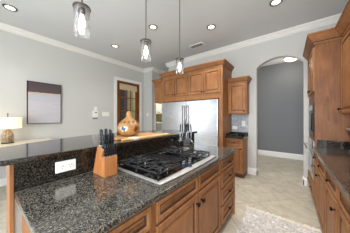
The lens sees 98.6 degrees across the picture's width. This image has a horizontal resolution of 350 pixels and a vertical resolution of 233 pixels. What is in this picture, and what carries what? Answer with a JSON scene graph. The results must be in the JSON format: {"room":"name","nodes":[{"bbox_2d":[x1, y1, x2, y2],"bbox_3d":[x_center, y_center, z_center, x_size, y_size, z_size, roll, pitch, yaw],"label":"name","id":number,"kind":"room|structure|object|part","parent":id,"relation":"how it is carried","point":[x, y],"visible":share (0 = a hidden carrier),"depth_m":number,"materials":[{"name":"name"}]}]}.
{"room":"kitchen","nodes":[
{"label":"kitchen","id":0,"kind":"room"},
{"bbox_2d":[0,29,143,178],"bbox_3d":[-3.419,-0.230,3.053,0.140,3.180,7.100,0,0,37],"label":"wall","id":1,"kind":"structure","parent":0,"point":[86,82],"depth_m":3.71,"materials":[{"name":"paint"}]},
{"bbox_2d":[0,178,5,186],"bbox_3d":[-3.734,1.285,2.511,0.016,0.150,5.854,0,0,37],"label":"baseboard","id":2,"kind":"structure","parent":1,"relation":"attached to","point":[3,180],"depth_m":2.96,"materials":[{"name":"paint"}]},
{"bbox_2d":[27,80,60,123],"bbox_3d":[-2.988,-0.315,3.463,0.044,0.930,0.605,0,0,37],"label":"framed painting","id":3,"kind":"object","parent":1,"relation":"attached to","point":[43,99],"visible":1,"depth_m":3.43,"materials":[{"name":"paint"}]},
{"bbox_2d":[0,22,143,72],"bbox_3d":[-3.329,-1.766,2.985,0.085,0.108,7.100,0,0,37],"label":"trim","id":4,"kind":"structure","parent":1,"relation":"attached to","point":[3,26],"depth_m":3.68,"materials":[{"name":"paint"}]},
{"bbox_2d":[92,107,97,118],"bbox_3d":[-2.308,-0.120,4.362,0.034,0.360,0.160,0,0,37],"label":"phone","id":5,"kind":"object","parent":1,"relation":"attached to","point":[95,112],"visible":1,"depth_m":4.35,"materials":[{"name":"white plastic"}]},
{"bbox_2d":[114,76,141,132],"bbox_3d":[-1.616,0.025,5.281,0.020,2.670,1.120,0,0,37],"label":"trim","id":6,"kind":"structure","parent":1,"relation":"attached to","point":[115,77],"depth_m":5.07,"materials":[{"name":"paint"}]},
{"bbox_2d":[117,80,138,131],"bbox_3d":[-1.675,0.075,5.326,0.152,2.570,0.920,0,0,37],"label":"trim","id":7,"kind":"structure","parent":1,"relation":"attached to","point":[117,80],"depth_m":5.07,"materials":[{"name":"brown wood"}]},
{"bbox_2d":[119,82,136,91],"bbox_3d":[-1.627,-1.047,5.296,0.032,0.240,0.714,0,0,37],"label":"roman shade","id":8,"kind":"object","parent":1,"relation":"attached to","point":[123,86],"visible":1,"depth_m":5.25,"materials":[{"name":"beige fabric"}]},
{"bbox_2d":[118,82,138,123],"bbox_3d":[-1.629,0.089,5.300,0.115,2.522,0.858,0,0,37],"label":"door","id":9,"kind":"structure","parent":1,"relation":"in","point":[136,93],"depth_m":5.38,"materials":[{"name":"brown wood"}]},
{"bbox_2d":[14,144,190,232],"bbox_3d":[-0.380,0.817,1.769,0.138,1.086,2.090,0,0,37],"label":"wall","id":10,"kind":"structure","parent":0,"point":[17,212],"depth_m":0.91,"materials":[{"name":"paint"}]},
{"bbox_2d":[6,165,13,232],"bbox_3d":[-1.013,0.818,0.924,0.158,1.084,0.018,0,0,37],"label":"end panel","id":11,"kind":"object","parent":10,"relation":"attached to","point":[10,168],"visible":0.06,"depth_m":0.88,"materials":[{"name":"brown wood"}]},
{"bbox_2d":[0,130,196,166],"bbox_3d":[-0.655,0.256,1.935,0.890,0.032,2.240,0,0,37],"label":"countertop","id":12,"kind":"structure","parent":10,"relation":"on","point":[28,152],"depth_m":1.22,"materials":[{"name":"stone"}]},
{"bbox_2d":[114,132,169,140],"bbox_3d":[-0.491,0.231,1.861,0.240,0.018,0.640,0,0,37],"label":"cutting board","id":13,"kind":"object","parent":12,"relation":"on","point":[119,137],"visible":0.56,"depth_m":1.80,"materials":[{"name":"brown wood"}]},
{"bbox_2d":[117,111,139,135],"bbox_3d":[-0.544,0.076,1.782,0.263,0.290,0.262,0,0,37],"label":"gourd","id":14,"kind":"object","parent":13,"relation":"on","point":[128,126],"visible":1,"depth_m":1.69,"materials":[{"name":"beige paint"}]},
{"bbox_2d":[14,134,193,191],"bbox_3d":[-0.316,0.358,1.720,0.020,0.169,2.090,0,0,37],"label":"backsplash","id":15,"kind":"structure","parent":10,"relation":"attached to","point":[27,175],"depth_m":1.14,"materials":[{"name":"black stone"}]},
{"bbox_2d":[55,159,75,173],"bbox_3d":[-0.783,0.351,1.081,0.012,0.078,0.124,0,0,37],"label":"power outlet","id":16,"kind":"object","parent":15,"relation":"attached to","point":[62,166],"visible":1,"depth_m":1.08,"materials":[{"name":"white plastic"}]},
{"bbox_2d":[127,91,132,117],"bbox_3d":[-3.332,-0.190,7.580,0.100,3.100,6.000,0,0,37],"label":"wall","id":17,"kind":"structure","parent":0,"point":[128,92],"depth_m":8.50,"materials":[{"name":"paint"}]},
{"bbox_2d":[144,71,153,130],"bbox_3d":[-1.048,-0.230,5.785,0.590,3.180,0.120,0,0,37],"label":"wall","id":18,"kind":"structure","parent":0,"point":[148,76],"depth_m":5.67,"materials":[{"name":"paint"}]},
{"bbox_2d":[144,67,151,72],"bbox_3d":[-1.055,-1.766,5.661,0.450,0.108,0.085,0,0,37],"label":"trim","id":19,"kind":"structure","parent":18,"relation":"attached to","point":[149,68],"depth_m":5.63,"materials":[{"name":"paint"}]},
{"bbox_2d":[154,71,160,94],"bbox_3d":[-0.428,-0.230,6.192,0.100,3.180,1.280,0,0,37],"label":"wall","id":20,"kind":"structure","parent":0,"point":[156,74],"depth_m":5.70,"materials":[{"name":"paint"}]},
{"bbox_2d":[154,95,155,129],"bbox_3d":[-0.486,0.270,6.019,0.018,2.180,0.925,0,0,37],"label":"trim","id":21,"kind":"structure","parent":20,"relation":"attached to","point":[154,95],"depth_m":5.65,"materials":[{"name":"paint"}]},
{"bbox_2d":[152,67,164,73],"bbox_3d":[-0.391,-1.766,6.088,0.085,0.108,1.400,0,0,37],"label":"trim","id":22,"kind":"structure","parent":20,"relation":"attached to","point":[153,68],"depth_m":5.75,"materials":[{"name":"paint"}]},
{"bbox_2d":[156,114,161,119],"bbox_3d":[-0.121,-0.230,6.825,2.120,3.180,0.100,0,0,37],"label":"wall","id":23,"kind":"structure","parent":0,"point":[158,116],"depth_m":7.26,"materials":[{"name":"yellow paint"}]},
{"bbox_2d":[156,103,161,113],"bbox_3d":[-0.609,-0.590,6.894,1.020,0.900,0.380,0,0,37],"label":"upper cabinet","id":24,"kind":"object","parent":23,"relation":"attached to","point":[158,106],"visible":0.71,"depth_m":6.79,"materials":[{"name":"white paint"}]},
{"bbox_3d":[-0.900,-0.590,6.930,0.495,0.870,0.020,0,0,37],"label":"door","id":25,"kind":"part","parent":24,"relation":"part of","materials":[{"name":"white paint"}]},
{"bbox_2d":[0,154,322,232],"bbox_3d":[-1.013,1.390,3.039,9.700,0.060,10.400,0,0,37],"label":"floor","id":26,"kind":"structure","parent":0,"point":[278,189],"depth_m":2.64,"materials":[{"name":"tile"}]},
{"bbox_2d":[0,138,52,146],"bbox_3d":[-3.235,0.924,2.535,0.700,0.872,1.900,0,0,37],"label":"console table","id":27,"kind":"object","parent":26,"relation":"on","point":[43,139],"visible":0.28,"depth_m":3.00,"materials":[{"name":"beige wood"}]},
{"bbox_2d":[0,113,21,143],"bbox_3d":[-3.118,0.209,2.804,0.380,0.556,0.380,0,0,37],"label":"table lamp","id":28,"kind":"object","parent":27,"relation":"on","point":[7,123],"visible":1,"depth_m":2.74,"materials":[{"name":"white fabric"}]},
{"bbox_3d":[-3.118,0.108,2.804,0.380,0.202,0.380,0,0,37],"label":"lamp shade","id":29,"kind":"part","parent":28,"relation":"part of","materials":[{"name":"beige fabric"}]},
{"bbox_2d":[22,204,151,232],"bbox_3d":[-0.505,0.920,0.872,0.705,0.880,0.450,0,0,37],"label":"base cabinet","id":30,"kind":"object","parent":26,"relation":"on","point":[141,222],"visible":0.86,"depth_m":0.78,"materials":[{"name":"brown wood"}]},
{"bbox_3d":[-0.262,0.561,0.686,0.020,0.127,0.408,0,0,37],"label":"drawer","id":31,"kind":"part","parent":30,"relation":"part of","materials":[{"name":"brown wood"}]},
{"bbox_2d":[120,89,126,120],"bbox_3d":[-2.666,-0.090,7.587,0.350,2.900,0.380,0,0,37],"label":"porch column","id":32,"kind":"structure","parent":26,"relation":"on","point":[122,92],"depth_m":7.41,"materials":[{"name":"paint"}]},
{"bbox_2d":[156,123,161,129],"bbox_3d":[-0.685,0.815,6.795,1.020,1.090,0.630,0,0,37],"label":"base cabinet","id":33,"kind":"object","parent":26,"relation":"on","point":[158,125],"visible":0.17,"depth_m":6.45,"materials":[{"name":"green paint"}]},
{"bbox_2d":[162,101,185,129],"bbox_3d":[0.122,0.468,4.362,0.827,1.745,0.719,0,0,37],"label":"refrigerator","id":34,"kind":"object","parent":26,"relation":"on","point":[173,113],"visible":0.37,"depth_m":4.12,"materials":[{"name":"grey metal"}]},
{"bbox_2d":[152,161,220,232],"bbox_3d":[-0.047,0.920,1.471,0.705,0.880,1.054,0,0,37],"label":"base cabinet","id":35,"kind":"object","parent":26,"relation":"on","point":[194,206],"visible":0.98,"depth_m":1.22,"materials":[{"name":"brown wood"}]},
{"bbox_2d":[15,144,235,232],"bbox_3d":[-0.038,0.462,1.502,0.685,0.033,2.080,0,0,37],"label":"countertop","id":36,"kind":"structure","parent":35,"relation":"on","point":[90,202],"depth_m":0.82,"materials":[{"name":"stone"}]},
{"bbox_2d":[93,146,116,177],"bbox_3d":[-0.553,0.333,1.190,0.179,0.224,0.105,0,0,37],"label":"knife block","id":37,"kind":"object","parent":36,"relation":"on","point":[103,167],"visible":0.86,"depth_m":1.14,"materials":[{"name":"brown wood"}]},
{"bbox_2d":[99,129,102,146],"bbox_3d":[-0.568,0.163,1.159,0.045,0.137,0.021,0,0,37],"label":"knife","id":38,"kind":"object","parent":37,"relation":"on","point":[100,130],"visible":0.84,"depth_m":1.15,"materials":[{"name":"black plastic"}]},
{"bbox_2d":[102,135,105,150],"bbox_3d":[-0.537,0.194,1.133,0.044,0.118,0.018,0,0,37],"label":"knife","id":39,"kind":"object","parent":37,"relation":"in","point":[103,136],"visible":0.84,"depth_m":1.12,"materials":[{"name":"black plastic"}]},
{"bbox_2d":[104,129,107,144],"bbox_3d":[-0.547,0.161,1.188,0.042,0.140,0.020,0,0,37],"label":"knife","id":40,"kind":"object","parent":37,"relation":"on","point":[105,130],"visible":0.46,"depth_m":1.18,"materials":[{"name":"black plastic"}]},
{"bbox_2d":[108,144,110,156],"bbox_3d":[-0.497,0.255,1.139,0.029,0.099,0.013,0,0,37],"label":"knife","id":41,"kind":"object","parent":37,"relation":"in","point":[109,145],"visible":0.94,"depth_m":1.13,"materials":[{"name":"black plastic"}]},
{"bbox_2d":[111,133,114,143],"bbox_3d":[-0.493,0.191,1.188,0.049,0.125,0.019,0,0,37],"label":"knife","id":42,"kind":"object","parent":37,"relation":"in","point":[112,134],"visible":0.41,"depth_m":1.18,"materials":[{"name":"black plastic"}]},
{"bbox_2d":[117,147,214,185],"bbox_3d":[-0.040,0.412,1.495,0.591,0.063,0.903,0,0,37],"label":"gas cooktop","id":43,"kind":"object","parent":36,"relation":"in","point":[162,168],"visible":1,"depth_m":1.30,"materials":[{"name":"black metal"}]},
{"bbox_2d":[150,153,184,163],"bbox_3d":[-0.093,0.421,1.535,0.368,0.020,0.150,0,0,37],"label":"grate","id":44,"kind":"object","parent":43,"relation":"attached to","point":[160,156],"depth_m":1.50,"materials":[{"name":"metal"}]},
{"bbox_2d":[181,120,189,148],"bbox_3d":[0.144,0.246,2.124,0.131,0.397,0.134,0,0,37],"label":"stand","id":45,"kind":"object","parent":36,"relation":"on","point":[185,123],"visible":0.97,"depth_m":2.12,"materials":[{"name":"grey metal"}]},
{"bbox_2d":[184,124,189,144],"bbox_3d":[0.157,0.239,2.046,0.084,0.292,0.021,0,0,-17],"label":"slotted turner","id":46,"kind":"object","parent":45,"relation":"hanging from","point":[186,139],"visible":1,"depth_m":2.04,"materials":[{"name":"silver metal"}]},
{"bbox_3d":[0.039,0.561,1.080,0.020,0.127,0.495,0,0,37],"label":"drawer","id":47,"kind":"part","parent":35,"relation":"part of","materials":[{"name":"brown wood"}]},
{"bbox_3d":[0.039,0.945,1.080,0.020,0.600,0.495,0,0,37],"label":"door","id":48,"kind":"part","parent":35,"relation":"part of","materials":[{"name":"brown wood"}]},
{"bbox_3d":[0.352,0.561,1.491,0.020,0.127,0.495,0,0,37],"label":"drawer","id":49,"kind":"part","parent":35,"relation":"part of","materials":[{"name":"brown wood"}]},
{"bbox_3d":[0.352,0.945,1.491,0.020,0.600,0.495,0,0,37],"label":"door","id":50,"kind":"part","parent":35,"relation":"part of","materials":[{"name":"brown wood"}]},
{"bbox_2d":[159,58,233,146],"bbox_3d":[0.514,0.048,4.123,1.950,2.625,0.720,0,0,37],"label":"tall cabinet","id":51,"kind":"object","parent":26,"relation":"on","point":[205,81],"visible":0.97,"depth_m":3.64,"materials":[{"name":"brown wood"}]},
{"bbox_3d":[-0.178,-0.833,4.276,0.415,0.535,0.020,0,0,37],"label":"door","id":52,"kind":"part","parent":51,"relation":"part of","materials":[{"name":"brown wood"}]},
{"bbox_3d":[0.164,-0.833,4.015,0.415,0.535,0.020,0,0,37],"label":"door","id":53,"kind":"part","parent":51,"relation":"part of","materials":[{"name":"brown wood"}]},
{"bbox_3d":[0.514,-0.833,3.748,0.415,0.535,0.020,0,0,37],"label":"door","id":54,"kind":"part","parent":51,"relation":"part of","materials":[{"name":"brown wood"}]},
{"bbox_3d":[0.514,-1.202,4.123,1.950,0.125,0.720,0,0,37],"label":"crown","id":55,"kind":"part","parent":51,"relation":"part of","materials":[{"name":"brown wood"}]},
{"bbox_3d":[0.853,-0.833,3.489,0.410,0.535,0.020,0,0,37],"label":"door","id":56,"kind":"part","parent":51,"relation":"part of","materials":[{"name":"brown wood"}]},
{"bbox_3d":[1.221,0.465,3.628,0.085,1.790,0.648,0,0,37],"label":"panel","id":57,"kind":"part","parent":51,"relation":"part of","materials":[{"name":"brown wood"}]},
{"bbox_2d":[186,99,218,145],"bbox_3d":[0.794,0.468,3.849,0.845,1.745,0.719,0,0,37],"label":"refrigerator","id":58,"kind":"object","parent":26,"relation":"on","point":[203,115],"visible":0.42,"depth_m":3.55,"materials":[{"name":"grey metal"}]},
{"bbox_2d":[220,153,233,225],"bbox_3d":[0.425,0.920,2.093,0.700,0.880,0.505,0,0,37],"label":"base cabinet","id":59,"kind":"object","parent":26,"relation":"on","point":[227,165],"visible":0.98,"depth_m":1.86,"materials":[{"name":"brown wood"}]},
{"bbox_3d":[0.670,0.730,1.906,0.020,0.170,0.463,0,0,37],"label":"drawer","id":60,"kind":"part","parent":59,"relation":"part of","materials":[{"name":"brown wood"}]},
{"bbox_3d":[0.670,0.561,1.906,0.020,0.127,0.463,0,0,37],"label":"drawer","id":61,"kind":"part","parent":59,"relation":"part of","materials":[{"name":"brown wood"}]},
{"bbox_3d":[0.670,1.140,1.906,0.020,0.210,0.463,0,0,37],"label":"drawer","id":62,"kind":"part","parent":59,"relation":"part of","materials":[{"name":"brown wood"}]},
{"bbox_3d":[0.670,0.925,1.906,0.020,0.180,0.463,0,0,37],"label":"drawer","id":63,"kind":"part","parent":59,"relation":"part of","materials":[{"name":"brown wood"}]},
{"bbox_2d":[230,152,234,213],"bbox_3d":[0.572,0.920,2.314,0.666,0.880,0.020,0,0,37],"label":"end panel","id":64,"kind":"object","parent":26,"relation":"on","point":[233,209],"visible":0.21,"depth_m":2.11,"materials":[{"name":"brown wood"}]},
{"bbox_2d":[226,137,247,177],"bbox_3d":[1.457,0.920,3.554,0.376,0.880,0.480,0,0,37],"label":"base cabinet","id":65,"kind":"object","parent":26,"relation":"on","point":[241,145],"visible":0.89,"depth_m":3.37,"materials":[{"name":"brown wood"}]},
{"bbox_3d":[1.337,0.570,3.396,0.336,0.140,0.020,0,0,37],"label":"drawer","id":66,"kind":"part","parent":65,"relation":"part of","materials":[{"name":"brown wood"}]},
{"bbox_3d":[1.337,0.953,3.396,0.336,0.585,0.020,0,0,37],"label":"door","id":67,"kind":"part","parent":65,"relation":"part of","materials":[{"name":"brown wood"}]},
{"bbox_2d":[225,134,247,138],"bbox_3d":[1.467,0.462,3.550,0.396,0.033,0.473,0,0,37],"label":"countertop","id":68,"kind":"structure","parent":65,"relation":"on","point":[232,135],"depth_m":3.43,"materials":[{"name":"stone"}]},
{"bbox_2d":[226,132,247,135],"bbox_3d":[1.472,0.410,3.562,0.391,0.070,0.448,0,0,37],"label":"granite upstand","id":69,"kind":"object","parent":68,"relation":"on","point":[228,133],"visible":0.96,"depth_m":3.69,"materials":[{"name":"black stone"}]},
{"bbox_2d":[236,205,321,232],"bbox_3d":[0.837,1.355,1.290,0.833,0.012,1.966,0,0,37],"label":"runner rug","id":70,"kind":"object","parent":26,"relation":"on","point":[254,220],"visible":1,"depth_m":1.89,"materials":[{"name":"beige fabric"}]},
{"bbox_2d":[311,152,318,213],"bbox_3d":[2.178,0.920,1.892,0.672,0.880,0.450,0,0,37],"label":"base cabinet","id":71,"kind":"object","parent":26,"relation":"on","point":[315,157],"visible":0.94,"depth_m":2.05,"materials":[{"name":"brown wood"}]},
{"bbox_3d":[1.945,0.561,2.071,0.020,0.127,0.412,0,0,37],"label":"drawer","id":72,"kind":"part","parent":71,"relation":"part of","materials":[{"name":"brown wood"}]},
{"bbox_3d":[1.945,0.945,2.071,0.020,0.600,0.412,0,0,37],"label":"door","id":73,"kind":"part","parent":71,"relation":"part of","materials":[{"name":"brown wood"}]},
{"bbox_2d":[315,158,324,232],"bbox_3d":[1.898,0.920,1.526,0.672,0.880,0.468,0,0,37],"label":"base cabinet","id":74,"kind":"object","parent":26,"relation":"on","point":[321,171],"visible":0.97,"depth_m":1.68,"materials":[{"name":"brown wood"}]},
{"bbox_3d":[1.665,0.561,1.704,0.020,0.127,0.430,0,0,37],"label":"drawer","id":75,"kind":"part","parent":74,"relation":"part of","materials":[{"name":"brown wood"}]},
{"bbox_3d":[1.665,0.945,1.704,0.020,0.600,0.430,0,0,37],"label":"door","id":76,"kind":"part","parent":74,"relation":"part of","materials":[{"name":"brown wood"}]},
{"bbox_2d":[303,27,349,198],"bbox_3d":[2.543,0.065,2.405,0.715,2.590,0.985,0,0,37],"label":"oven tower","id":77,"kind":"object","parent":26,"relation":"on","point":[322,49],"visible":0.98,"depth_m":2.17,"materials":[{"name":"brown wood"}]},
{"bbox_2d":[304,136,313,181],"bbox_3d":[2.322,0.682,2.626,0.088,0.615,0.793,0,0,37],"label":"wall oven","id":78,"kind":"object","parent":77,"relation":"in","point":[310,143],"visible":0.9,"depth_m":2.50,"materials":[{"name":"grey metal"}]},
{"bbox_3d":[2.353,0.682,2.603,0.010,0.615,0.793,0,0,37],"label":"door","id":79,"kind":"part","parent":78,"relation":"part of","materials":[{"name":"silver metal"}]},
{"bbox_3d":[2.485,1.135,2.783,0.020,0.220,0.416,0,0,37],"label":"drawer","id":80,"kind":"part","parent":77,"relation":"part of","materials":[{"name":"brown wood"}]},
{"bbox_3d":[2.485,-0.720,2.783,0.020,0.660,0.416,0,0,37],"label":"door","id":81,"kind":"part","parent":77,"relation":"part of","materials":[{"name":"brown wood"}]},
{"bbox_2d":[309,103,313,135],"bbox_3d":[2.348,0.043,2.613,0.032,0.515,0.783,0,0,37],"label":"microwave oven","id":82,"kind":"object","parent":77,"relation":"in","point":[311,107],"visible":0.99,"depth_m":2.42,"materials":[{"name":"black plastic"}]},
{"bbox_3d":[2.220,1.135,2.436,0.020,0.220,0.416,0,0,37],"label":"drawer","id":83,"kind":"part","parent":77,"relation":"part of","materials":[{"name":"brown wood"}]},
{"bbox_3d":[2.220,-0.720,2.436,0.020,0.660,0.416,0,0,37],"label":"door","id":84,"kind":"part","parent":77,"relation":"part of","materials":[{"name":"brown wood"}]},
{"bbox_3d":[2.543,-1.155,2.405,0.715,0.150,0.985,0,0,37],"label":"crown","id":85,"kind":"part","parent":77,"relation":"part of","materials":[{"name":"brown wood"}]},
{"bbox_2d":[325,168,338,232],"bbox_3d":[1.602,0.920,1.139,0.672,0.880,0.503,0,0,37],"label":"base cabinet","id":86,"kind":"object","parent":26,"relation":"on","point":[331,188],"visible":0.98,"depth_m":1.30,"materials":[{"name":"brown wood"}]},
{"bbox_3d":[1.369,0.561,1.317,0.020,0.127,0.465,0,0,37],"label":"drawer","id":87,"kind":"part","parent":86,"relation":"part of","materials":[{"name":"brown wood"}]},
{"bbox_2d":[338,187,349,232],"bbox_3d":[1.138,0.920,0.531,0.672,0.880,1.023,0,0,37],"label":"base cabinet","id":88,"kind":"object","parent":26,"relation":"on","point":[344,204],"visible":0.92,"depth_m":1.00,"materials":[{"name":"brown wood"}]},
{"bbox_2d":[312,147,349,201],"bbox_3d":[1.578,0.462,1.093,0.656,0.033,2.453,0,0,37],"label":"countertop","id":89,"kind":"structure","parent":88,"relation":"on","point":[336,162],"depth_m":1.41,"materials":[{"name":"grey stone"}]},
{"bbox_2d":[317,140,349,149],"bbox_3d":[1.600,0.390,1.076,0.600,0.110,2.453,0,0,37],"label":"granite upstand","id":90,"kind":"object","parent":89,"relation":"on","point":[344,145],"visible":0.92,"depth_m":2.12,"materials":[{"name":"black stone"}]},
{"bbox_3d":[1.057,0.945,0.909,0.020,0.600,0.482,0,0,37],"label":"door","id":91,"kind":"part","parent":88,"relation":"part of","materials":[{"name":"brown wood"}]},
{"bbox_2d":[0,0,347,71],"bbox_3d":[-0.665,-1.870,2.836,8.900,0.100,10.300,0,0,37],"label":"ceiling","id":92,"kind":"structure","parent":0,"point":[121,23],"depth_m":2.90,"materials":[{"name":"paint"}]},
{"bbox_2d":[2,4,17,11],"bbox_3d":[-2.743,-1.814,2.505,0.184,0.011,0.184,0,0,37],"label":"recessed light","id":93,"kind":"object","parent":92,"relation":"in","point":[6,6],"visible":1,"depth_m":2.50,"materials":[{"name":"silver metal"}]},
{"bbox_2d":[72,0,90,38],"bbox_3d":[-0.704,-1.220,1.138,0.124,1.199,0.124,0,0,37],"label":"pendant light","id":94,"kind":"object","parent":92,"relation":"hanging from","point":[82,8],"visible":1,"depth_m":1.12,"materials":[{"name":"clear glass"}]},
{"bbox_3d":[-0.704,-0.718,1.138,0.046,0.102,0.045,0,0,37],"label":"bulb","id":95,"kind":"part","parent":94,"relation":"part of","materials":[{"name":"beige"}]},
{"bbox_2d":[79,7,84,15],"bbox_3d":[-0.704,-0.795,1.138,0.044,0.048,0.043,0,0,37],"label":"socket","id":96,"kind":"object","parent":94,"relation":"attached to","point":[81,9],"depth_m":1.12,"materials":[{"name":"silver metal"}]},
{"bbox_2d":[140,0,151,61],"bbox_3d":[-0.317,-1.220,1.644,0.124,1.199,0.124,0,0,37],"label":"pendant light","id":97,"kind":"object","parent":92,"relation":"hanging from","point":[145,41],"visible":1,"depth_m":1.63,"materials":[{"name":"silver"}]},
{"bbox_3d":[-0.317,-1.323,1.644,0.011,0.946,0.010,0,0,37],"label":"rod","id":98,"kind":"part","parent":97,"relation":"part of","materials":[{"name":"silver metal"}]},
{"bbox_3d":[-0.317,-0.721,1.644,0.107,0.202,0.107,0,0,37],"label":"lamp shade","id":99,"kind":"part","parent":97,"relation":"part of","materials":[{"name":"clear glass"}]},
{"bbox_3d":[-0.317,-0.718,1.644,0.046,0.102,0.045,0,0,37],"label":"bulb","id":100,"kind":"part","parent":97,"relation":"part of","materials":[{"name":"beige glass"}]},
{"bbox_2d":[148,24,157,29],"bbox_3d":[-0.444,-1.814,3.042,0.184,0.011,0.184,0,0,37],"label":"recessed light","id":101,"kind":"object","parent":92,"relation":"in","point":[151,26],"visible":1,"depth_m":3.04,"materials":[{"name":"beige"}]},
{"bbox_2d":[175,0,183,73],"bbox_3d":[0.067,-1.220,2.146,0.124,1.199,0.124,0,0,37],"label":"pendant light","id":102,"kind":"object","parent":92,"relation":"hanging from","point":[179,59],"visible":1,"depth_m":2.14,"materials":[{"name":"beige"}]},
{"bbox_3d":[0.067,-1.323,2.146,0.011,0.946,0.010,0,0,37],"label":"rod","id":103,"kind":"part","parent":102,"relation":"part of","materials":[{"name":"silver metal"}]},
{"bbox_3d":[0.067,-0.721,2.146,0.107,0.202,0.107,0,0,37],"label":"lamp shade","id":104,"kind":"part","parent":102,"relation":"part of","materials":[{"name":"clear glass"}]},
{"bbox_2d":[189,42,204,48],"bbox_3d":[0.551,-1.814,3.826,0.370,0.012,0.170,0,0,37],"label":"ceiling vent","id":105,"kind":"object","parent":92,"relation":"in","point":[200,43],"visible":1,"depth_m":3.81,"materials":[{"name":"white plastic"}]},
{"bbox_2d":[207,24,215,29],"bbox_3d":[0.731,-1.814,3.041,0.184,0.011,0.184,0,0,37],"label":"recessed light","id":106,"kind":"object","parent":92,"relation":"in","point":[211,26],"visible":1,"depth_m":3.03,"materials":[{"name":"beige"}]},
{"bbox_2d":[269,0,282,5],"bbox_3d":[1.597,-1.814,2.379,0.184,0.011,0.184,0,0,37],"label":"recessed light","id":107,"kind":"object","parent":92,"relation":"in","point":[273,2],"visible":1,"depth_m":2.39,"materials":[{"name":"beige"}]},
{"bbox_2d":[284,58,296,61],"bbox_3d":[3.424,-1.726,4.431,0.370,0.187,0.370,0,0,37],"label":"flush ceiling light","id":108,"kind":"object","parent":92,"relation":"attached to","point":[285,59],"visible":0.61,"depth_m":4.41,"materials":[{"name":"white glass"}]},
{"bbox_2d":[169,23,336,185],"bbox_3d":[1.543,-0.230,3.880,4.300,3.180,0.140,0,0,37],"label":"wall","id":109,"kind":"structure","parent":0,"point":[247,60],"depth_m":3.52,"materials":[{"name":"paint"}]},
{"bbox_2d":[151,78,161,103],"bbox_3d":[-0.362,-0.782,4.811,0.413,0.705,0.690,0,0,37],"label":"upper cabinet","id":110,"kind":"object","parent":109,"relation":"attached to","point":[158,82],"visible":0.48,"depth_m":4.57,"materials":[{"name":"brown wood"}]},
{"bbox_3d":[-0.362,-1.080,4.811,0.413,0.110,0.690,0,0,37],"label":"crown","id":111,"kind":"part","parent":110,"relation":"part of","materials":[{"name":"brown wood"}]},
{"bbox_2d":[227,75,251,113],"bbox_3d":[1.535,-0.490,3.576,0.473,0.840,0.350,0,0,37],"label":"upper cabinet","id":112,"kind":"object","parent":109,"relation":"attached to","point":[238,87],"visible":1,"depth_m":3.48,"materials":[{"name":"brown wood"}]},
{"bbox_3d":[1.440,-0.430,3.493,0.363,0.680,0.020,0,0,37],"label":"door","id":113,"kind":"part","parent":112,"relation":"part of","materials":[{"name":"brown wood"}]},
{"bbox_3d":[1.535,-0.855,3.576,0.473,0.110,0.350,0,0,37],"label":"crown","id":114,"kind":"part","parent":112,"relation":"part of","materials":[{"name":"brown wood"}]},
{"bbox_2d":[232,114,248,132],"bbox_3d":[1.609,0.151,3.735,0.398,0.443,0.010,0,0,37],"label":"backsplash","id":115,"kind":"structure","parent":109,"relation":"attached to","point":[237,119],"depth_m":3.72,"materials":[{"name":"tile"}]},
{"bbox_2d":[248,167,256,174],"bbox_3d":[1.831,1.285,3.562,0.208,0.150,0.016,0,0,37],"label":"baseboard","id":116,"kind":"structure","parent":109,"relation":"attached to","point":[252,171],"depth_m":3.56,"materials":[{"name":"paint"}]},
{"bbox_2d":[165,13,341,66],"bbox_3d":[1.401,-1.766,3.847,4.285,0.108,0.085,0,0,37],"label":"trim","id":117,"kind":"structure","parent":109,"relation":"attached to","point":[332,19],"depth_m":3.33,"materials":[{"name":"paint"}]},
{"bbox_2d":[258,60,302,154],"bbox_3d":[3.397,-0.230,5.270,5.200,3.180,0.100,0,0,37],"label":"wall","id":118,"kind":"structure","parent":0,"point":[280,85],"depth_m":5.08,"materials":[{"name":"paint"}]},
{"bbox_2d":[258,150,302,159],"bbox_3d":[3.362,1.274,5.224,5.000,0.172,0.016,0,0,37],"label":"baseboard","id":119,"kind":"structure","parent":118,"relation":"attached to","point":[260,152],"depth_m":5.05,"materials":[{"name":"paint"}]},
{"bbox_3d":[1.006,-0.230,-0.297,0.120,3.180,7.150,0,0,37],"label":"wall","id":120,"kind":"structure","parent":0,"visible":0},
{"bbox_2d":[334,10,349,114],"bbox_3d":[2.242,-0.625,1.780,0.435,1.190,0.550,0,0,37],"label":"upper cabinet","id":121,"kind":"object","parent":120,"relation":"attached to","point":[342,26],"visible":1,"depth_m":1.89,"materials":[{"name":"brown wood"}]},
{"bbox_3d":[2.214,-1.145,1.744,0.435,0.150,0.459,0,0,37],"label":"crown","id":122,"kind":"part","parent":121,"relation":"part of","materials":[{"name":"brown wood"}]},
{"bbox_3d":[2.134,-0.545,1.863,0.020,0.990,0.522,0,0,37],"label":"door","id":123,"kind":"part","parent":121,"relation":"part of","materials":[{"name":"brown wood"}]},
{"bbox_2d":[344,0,349,13],"bbox_3d":[1.907,-0.625,1.343,0.435,1.190,0.548,0,0,37],"label":"upper cabinet","id":124,"kind":"object","parent":120,"relation":"attached to","point":[347,7],"visible":1,"depth_m":1.63,"materials":[{"name":"brown wood"}]}
]}

